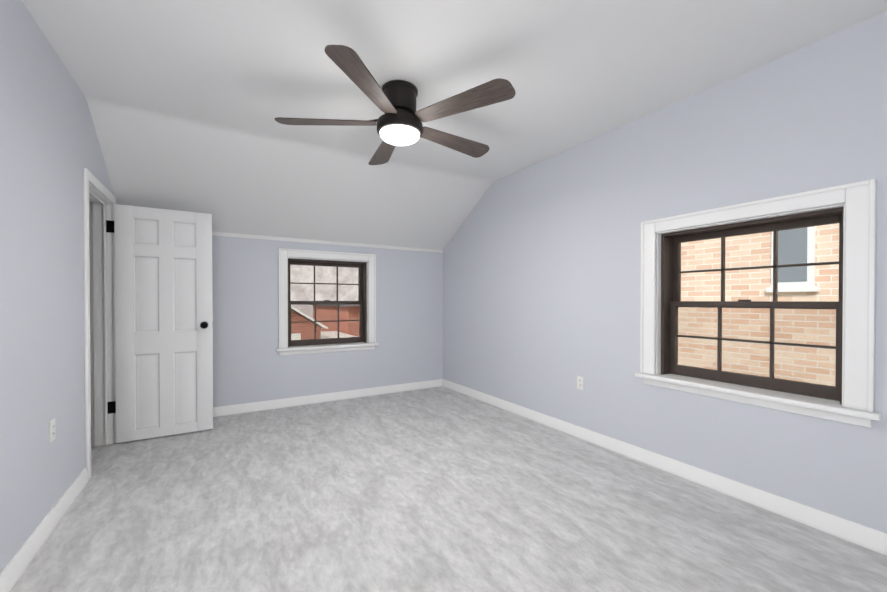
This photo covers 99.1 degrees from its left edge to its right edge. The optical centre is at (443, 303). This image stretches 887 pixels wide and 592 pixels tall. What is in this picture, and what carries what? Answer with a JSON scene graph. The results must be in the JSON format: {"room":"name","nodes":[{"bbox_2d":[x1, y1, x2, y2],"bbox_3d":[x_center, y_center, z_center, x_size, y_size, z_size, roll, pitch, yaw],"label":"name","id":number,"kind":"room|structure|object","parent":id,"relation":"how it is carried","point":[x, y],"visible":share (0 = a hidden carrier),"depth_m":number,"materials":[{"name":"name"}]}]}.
{"room":"empty bedroom","nodes":[
{"label":"empty bedroom","id":0,"kind":"room"},
{"bbox_2d":[0,0,116,572],"bbox_3d":[-1.733,-0.142,1.283,0.120,2.700,5.750,0,1,-31],"label":"wall","id":1,"kind":"structure","parent":0,"point":[48,136],"depth_m":1.89,"materials":[{"name":"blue paint"}]},
{"bbox_2d":[0,468,87,591],"bbox_3d":[-1.358,1.162,0.798,0.016,0.100,4.035,0,1,-31],"label":"baseboard","id":2,"kind":"structure","parent":1,"relation":"attached to","point":[11,573],"depth_m":1.86,"materials":[{"name":"white wood"}]},
{"bbox_2d":[49,418,55,442],"bbox_3d":[-2.100,0.681,2.032,0.009,0.116,0.070,0,1,-31],"label":"electrical outlet","id":3,"kind":"object","parent":1,"relation":"attached to","point":[52,436],"visible":1,"depth_m":2.02,"materials":[{"name":"white plastic"}]},
{"bbox_2d":[83,168,115,480],"bbox_3d":[-2.675,0.142,2.866,0.156,2.105,0.860,0,1,-31],"label":"door frame","id":4,"kind":"structure","parent":1,"relation":"attached to","point":[99,272],"depth_m":3.15,"materials":[{"name":"white wood"}]},
{"bbox_2d":[106,204,212,442],"bbox_3d":[-2.497,0.171,3.361,0.760,2.015,0.181,0,1,-31],"label":"door","id":5,"kind":"structure","parent":1,"relation":"in","point":[163,332],"depth_m":3.35,"materials":[{"name":"white wood"}]},
{"bbox_2d":[89,224,93,449],"bbox_3d":[-3.268,0.007,2.570,1.200,2.620,1.750,0,1,-31],"label":"wall","id":6,"kind":"structure","parent":0,"point":[90,346],"depth_m":3.48,"materials":[{"name":"grey paint"}]},
{"bbox_2d":[212,236,443,406],"bbox_3d":[-1.567,0.040,4.580,3.480,2.279,0.260,0,1,-31],"label":"wall","id":7,"kind":"structure","parent":0,"point":[248,367],"depth_m":4.44,"materials":[{"name":"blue paint"}]},
{"bbox_2d":[276,248,378,355],"bbox_3d":[-1.415,-0.021,4.639,1.204,1.210,0.283,0,1,-31],"label":"window","id":8,"kind":"structure","parent":7,"relation":"in","point":[287,258],"depth_m":4.64,"materials":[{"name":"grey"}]},
{"bbox_2d":[213,379,443,416],"bbox_3d":[-1.532,1.131,4.472,3.480,0.100,0.016,0,1,-31],"label":"baseboard","id":9,"kind":"structure","parent":7,"relation":"attached to","point":[318,398],"depth_m":4.50,"materials":[{"name":"white wood"}]},
{"bbox_2d":[10,386,886,591],"bbox_3d":[-0.170,1.260,2.227,4.000,0.120,5.750,0,1,-31],"label":"floor","id":10,"kind":"structure","parent":0,"point":[439,489],"depth_m":2.11,"materials":[{"name":"carpet"}]},
{"bbox_2d":[22,0,886,252],"bbox_3d":[-0.170,-1.104,2.207,4.000,1.032,5.750,0,1,-31],"label":"ceiling","id":11,"kind":"structure","parent":0,"point":[189,101],"depth_m":2.41,"materials":[{"name":"white paint"}]},
{"bbox_2d":[275,45,514,164],"bbox_3d":[-0.273,-1.233,2.523,1.503,0.340,1.508,0,1,-31],"label":"ceiling fan","id":12,"kind":"object","parent":11,"relation":"hanging from","point":[400,121],"visible":1,"depth_m":2.36,"materials":[{"name":"brown wood"}]},
{"bbox_2d":[444,11,886,533],"bbox_3d":[1.445,-0.158,3.178,0.240,2.700,5.750,0,1,-31],"label":"wall","id":13,"kind":"structure","parent":0,"point":[524,290],"depth_m":2.71,"materials":[{"name":"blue paint"}]},
{"bbox_2d":[577,376,583,389],"bbox_3d":[1.208,0.700,3.341,0.009,0.116,0.070,0,1,-31],"label":"electrical outlet","id":14,"kind":"object","parent":13,"relation":"attached to","point":[580,382],"visible":1,"depth_m":3.33,"materials":[{"name":"white plastic"}]},
{"bbox_2d":[444,379,886,555],"bbox_3d":[1.335,1.142,3.124,0.016,0.100,5.270,0,1,-31],"label":"baseboard","id":15,"kind":"structure","parent":13,"relation":"attached to","point":[869,538],"depth_m":2.42,"materials":[{"name":"white wood"}]},
{"bbox_2d":[635,179,882,427],"bbox_3d":[1.875,-0.002,2.388,0.283,1.210,1.230,0,1,-31],"label":"window","id":16,"kind":"structure","parent":13,"relation":"in","point":[849,397],"depth_m":2.25,"materials":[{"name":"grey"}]},
{"label":"outside","id":17,"kind":"structure","parent":0,"visible":0},
{"bbox_3d":[-0.926,4.675,11.021,70.000,0.100,80.000,0,1,-31],"label":"ground","id":18,"kind":"structure","parent":17,"visible":0},
{"bbox_2d":[291,304,358,339],"bbox_3d":[-3.968,2.256,15.614,7.900,4.660,8.900,0,1,-31],"label":"house","id":19,"kind":"structure","parent":18,"relation":"on","point":[297,332],"depth_m":13.89,"materials":[{"name":"red brick"}]},
{"bbox_2d":[678,223,838,385],"bbox_3d":[3.673,-0.329,5.571,0.360,10.000,18.000,0,1,-31],"label":"neighbouring house","id":20,"kind":"structure","parent":18,"relation":"on","point":[734,281],"depth_m":4.75,"materials":[{"name":"brick"}]}
]}

